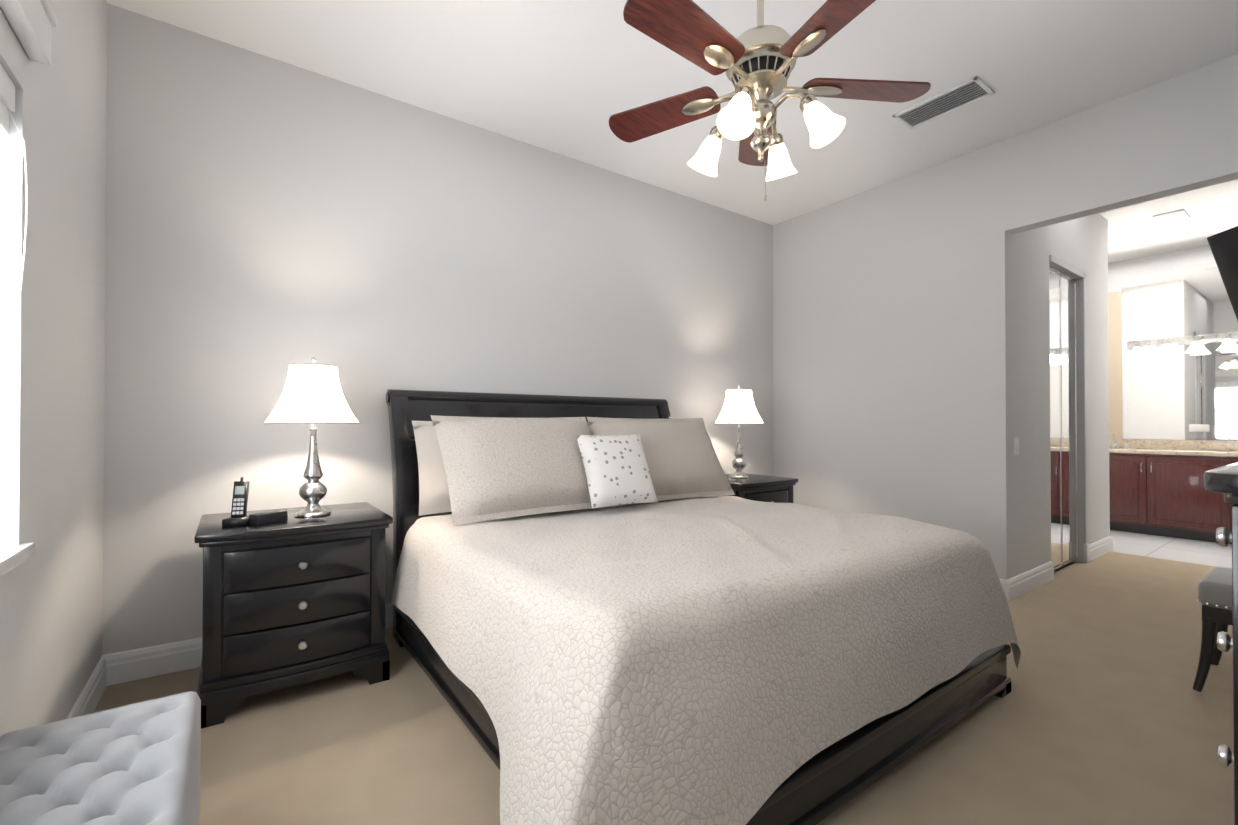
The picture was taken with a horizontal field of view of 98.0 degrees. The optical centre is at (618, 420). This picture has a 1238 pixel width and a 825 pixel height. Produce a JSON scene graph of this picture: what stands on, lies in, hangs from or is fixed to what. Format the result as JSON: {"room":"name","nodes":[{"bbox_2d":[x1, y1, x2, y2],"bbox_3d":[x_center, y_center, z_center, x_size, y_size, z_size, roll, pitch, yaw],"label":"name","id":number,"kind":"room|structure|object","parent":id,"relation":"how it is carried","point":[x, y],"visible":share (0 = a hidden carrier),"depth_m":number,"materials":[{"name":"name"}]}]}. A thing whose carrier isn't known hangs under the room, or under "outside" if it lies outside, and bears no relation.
{"room":"bedroom","nodes":[
{"label":"bedroom","id":0,"kind":"room"},
{"bbox_2d":[0,0,106,736],"bbox_3d":[-1.316,-0.357,0.864,0.200,3.050,3.640,0,-1,-36],"label":"wall","id":1,"kind":"structure","parent":0,"point":[51,589],"depth_m":1.73,"materials":[{"name":"white paint"}]},
{"bbox_2d":[0,542,34,576],"bbox_3d":[-1.331,0.350,0.905,0.220,0.036,1.275,0,-1,-36],"label":"window sill","id":2,"kind":"structure","parent":1,"relation":"attached to","point":[12,557],"depth_m":1.37,"materials":[{"name":"white stone"}]},
{"bbox_2d":[0,0,56,489],"bbox_3d":[-1.269,-0.486,0.954,0.130,1.320,1.320,0,-1,-36],"label":"blind valance","id":3,"kind":"object","parent":1,"relation":"attached to","point":[31,22],"visible":1,"depth_m":1.41,"materials":[{"name":"white fabric"}]},
{"bbox_2d":[67,654,110,718],"bbox_3d":[-1.225,1.100,0.911,0.016,0.135,3.570,0,-1,-36],"label":"baseboard","id":4,"kind":"structure","parent":1,"relation":"attached to","point":[86,703],"depth_m":2.19,"materials":[{"name":"white wood"}]},
{"bbox_2d":[102,3,772,654],"bbox_3d":[-0.485,-0.334,3.772,4.940,3.050,0.120,0,-1,-36],"label":"wall","id":5,"kind":"structure","parent":0,"point":[268,219],"depth_m":2.94,"materials":[{"name":"white paint"}]},
{"bbox_2d":[111,603,392,684],"bbox_3d":[-0.413,1.122,3.729,4.620,0.135,0.016,0,-1,-36],"label":"baseboard","id":6,"kind":"structure","parent":5,"relation":"attached to","point":[143,663],"depth_m":2.49,"materials":[{"name":"white wood"}]},
{"bbox_2d":[94,551,1233,824],"bbox_3d":[1.726,1.206,2.607,7.190,0.050,4.570,0,-1,-36],"label":"floor carpet","id":7,"kind":"object","parent":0,"point":[1102,713],"visible":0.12,"depth_m":1.97,"materials":[{"name":"beige carpet"}]},
{"bbox_2d":[0,691,200,824],"bbox_3d":[-0.878,0.937,0.779,0.375,0.460,1.390,0,-1,-36],"label":"tufted ottoman","id":8,"kind":"object","parent":7,"relation":"on","point":[136,764],"visible":1,"depth_m":1.12,"materials":[{"name":"grey fabric"}]},
{"bbox_2d":[194,502,392,728],"bbox_3d":[-1.477,0.810,2.461,0.710,0.740,0.620,0,-1,-36],"label":"nightstand","id":9,"kind":"object","parent":7,"relation":"on","point":[293,600],"visible":0.98,"depth_m":2.22,"materials":[{"name":"black paint"}]},
{"bbox_2d":[222,477,248,526],"bbox_3d":[-1.593,0.340,2.250,0.080,0.195,0.095,0,0,-16],"label":"phone","id":10,"kind":"object","parent":9,"relation":"on","point":[238,518],"visible":0.96,"depth_m":2.25,"materials":[{"name":"black plastic"}]},
{"bbox_2d":[248,510,287,525],"bbox_3d":[-1.495,0.415,2.292,0.068,0.045,0.130,0,-1,26],"label":"box","id":11,"kind":"object","parent":9,"relation":"on","point":[264,518],"visible":0.98,"depth_m":2.26,"materials":[{"name":"black plastic"}]},
{"bbox_2d":[263,357,359,517],"bbox_3d":[-1.419,0.073,2.497,0.390,0.734,0.390,0,-1,-36],"label":"lamp","id":12,"kind":"object","parent":9,"relation":"on","point":[312,394],"visible":1,"depth_m":2.42,"materials":[{"name":"white fabric"}]},
{"bbox_2d":[386,389,1020,824],"bbox_3d":[0.096,0.502,2.609,2.505,1.359,2.424,0,-1,-36],"label":"bed","id":13,"kind":"object","parent":7,"relation":"on","point":[616,611],"visible":1,"depth_m":1.78,"materials":[{"name":"beige fabric"}]},
{"bbox_2d":[725,473,797,502],"bbox_3d":[0.961,0.824,4.209,0.670,0.740,0.620,0,-1,-36],"label":"nightstand","id":14,"kind":"object","parent":7,"relation":"on","point":[766,488],"visible":0.21,"depth_m":4.00,"materials":[{"name":"black paint"}]},
{"bbox_2d":[714,385,763,477],"bbox_3d":[0.950,0.086,4.256,0.390,0.734,0.390,0,-1,-36],"label":"lamp","id":15,"kind":"object","parent":14,"relation":"on","point":[739,408],"visible":1,"depth_m":4.17,"materials":[{"name":"white fabric"}]},
{"bbox_2d":[1192,567,1232,691],"bbox_3d":[2.808,0.941,2.327,0.467,0.484,0.397,0,-1,-36],"label":"stool","id":16,"kind":"object","parent":7,"relation":"on","point":[1214,591],"visible":0.88,"depth_m":2.33,"materials":[{"name":"black wood"}]},
{"bbox_2d":[1203,462,1237,824],"bbox_3d":[1.560,0.629,1.014,1.080,1.080,0.506,0,-1,-36],"label":"chest","id":17,"kind":"object","parent":7,"relation":"on","point":[1223,480],"visible":1,"depth_m":0.90,"materials":[{"name":"black paint"}]},
{"bbox_2d":[107,0,1237,262],"bbox_3d":[2.506,-1.889,3.191,9.110,0.050,4.570,0,-1,-36],"label":"ceiling","id":18,"kind":"structure","parent":0,"point":[567,78],"depth_m":2.86,"materials":[{"name":"white paint"}]},
{"bbox_2d":[609,0,930,200],"bbox_3d":[0.525,-1.357,2.036,1.253,1.031,1.274,0,-1,-36],"label":"ceiling fan","id":19,"kind":"object","parent":18,"relation":"hanging from","point":[757,63],"visible":1,"depth_m":1.98,"materials":[{"name":"brown wood"}]},
{"bbox_2d":[892,76,994,128],"bbox_3d":[1.900,-1.856,3.169,0.240,0.016,0.460,0,-1,-36],"label":"ceiling vent","id":20,"kind":"object","parent":18,"relation":"in","point":[960,95],"visible":0.96,"depth_m":3.15,"materials":[{"name":"white plastic"}]},
{"bbox_2d":[1152,209,1190,224],"bbox_3d":[5.022,-1.842,4.890,0.320,0.016,0.200,0,-1,-36],"label":"ceiling vent","id":21,"kind":"object","parent":18,"relation":"in","point":[1173,216],"visible":1,"depth_m":4.87,"materials":[{"name":"white plastic"}]},
{"bbox_2d":[773,54,1237,579],"bbox_3d":[2.569,-0.335,3.648,0.120,3.050,3.640,0,-1,-36],"label":"wall","id":22,"kind":"structure","parent":0,"point":[892,356],"depth_m":3.88,"materials":[{"name":"white paint"}]},
{"bbox_2d":[999,578,1006,597],"bbox_3d":[2.010,1.127,4.300,0.016,0.135,1.830,0,-1,-36],"label":"baseboard","id":23,"kind":"structure","parent":22,"relation":"attached to","point":[1003,582],"depth_m":3.55,"materials":[{"name":"white wood"}]},
{"bbox_2d":[1207,226,1237,320],"bbox_3d":[3.148,-0.720,2.142,0.555,0.543,0.900,-17,-3,9],"label":"television","id":24,"kind":"object","parent":22,"relation":"attached to","point":[1223,245],"visible":1,"depth_m":2.58,"materials":[{"name":"black plastic"}]},
{"bbox_2d":[1012,213,1109,575],"bbox_3d":[3.555,-0.330,4.349,2.300,3.050,0.120,0,-1,-36],"label":"wall","id":25,"kind":"structure","parent":0,"point":[1081,243],"depth_m":4.02,"materials":[{"name":"white paint"}]},
{"bbox_2d":[1014,438,1018,455],"bbox_3d":[2.699,0.180,3.651,0.080,0.120,0.010,0,-1,-36],"label":"light switch","id":26,"kind":"object","parent":25,"relation":"attached to","point":[1016,446],"visible":1,"depth_m":3.64,"materials":[{"name":"white plastic"}]},
{"bbox_2d":[1007,255,1112,600],"bbox_3d":[3.548,-0.026,4.254,2.452,2.440,0.023,0,-1,-36],"label":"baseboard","id":27,"kind":"structure","parent":25,"relation":"attached to","point":[1018,585],"depth_m":4.50,"materials":[{"name":"white wood"}]},
{"bbox_2d":[1049,265,1078,573],"bbox_3d":[3.544,0.001,4.320,0.786,2.389,0.030,0,-1,-36],"label":"mirrored closet doors","id":28,"kind":"structure","parent":25,"relation":"in","point":[1063,426],"depth_m":4.35,"materials":[{"name":"clear glass"}]},
{"bbox_2d":[1108,245,1230,440],"bbox_3d":[6.255,-0.319,5.663,0.120,3.050,4.240,0,-1,-36],"label":"wall","id":29,"kind":"structure","parent":0,"point":[1171,260],"depth_m":5.97,"materials":[{"name":"white paint"}]},
{"bbox_2d":[1108,291,1122,438],"bbox_3d":[5.415,-0.633,6.725,0.012,1.705,1.300,0,-1,-36],"label":"tile surround","id":30,"kind":"object","parent":29,"relation":"attached to","point":[1115,354],"visible":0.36,"depth_m":6.24,"materials":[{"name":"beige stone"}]},
{"bbox_2d":[1109,437,1237,448],"bbox_3d":[6.253,0.265,5.534,0.020,0.099,3.000,0,-1,-36],"label":"backsplash","id":31,"kind":"structure","parent":29,"relation":"attached to","point":[1114,443],"depth_m":5.85,"materials":[{"name":"beige stone"}]},
{"bbox_2d":[1121,262,1237,440],"bbox_3d":[6.375,-0.721,5.198,0.230,1.855,2.300,0,-1,-36],"label":"mirror","id":32,"kind":"object","parent":29,"relation":"attached to","point":[1179,353],"visible":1,"depth_m":5.81,"materials":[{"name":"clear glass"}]},
{"bbox_2d":[1110,530,1231,568],"bbox_3d":[5.524,1.226,5.127,1.920,0.050,4.240,0,-1,-36],"label":"floor","id":33,"kind":"structure","parent":0,"point":[1215,554],"depth_m":5.03,"materials":[{"name":"white tile"}]},
{"bbox_2d":[1109,453,1237,543],"bbox_3d":[6.020,0.779,5.363,0.594,0.850,3.000,0,-1,-36],"label":"bathroom vanity","id":34,"kind":"object","parent":33,"relation":"on","point":[1157,488],"depth_m":5.50,"materials":[{"name":"brown wood"}]},
{"bbox_2d":[1109,449,1237,456],"bbox_3d":[6.030,0.333,5.373,0.570,0.041,3.000,0,-1,-36],"label":"countertop","id":35,"kind":"structure","parent":34,"relation":"on","point":[1224,452],"depth_m":5.57,"materials":[{"name":"beige stone"}]}
]}

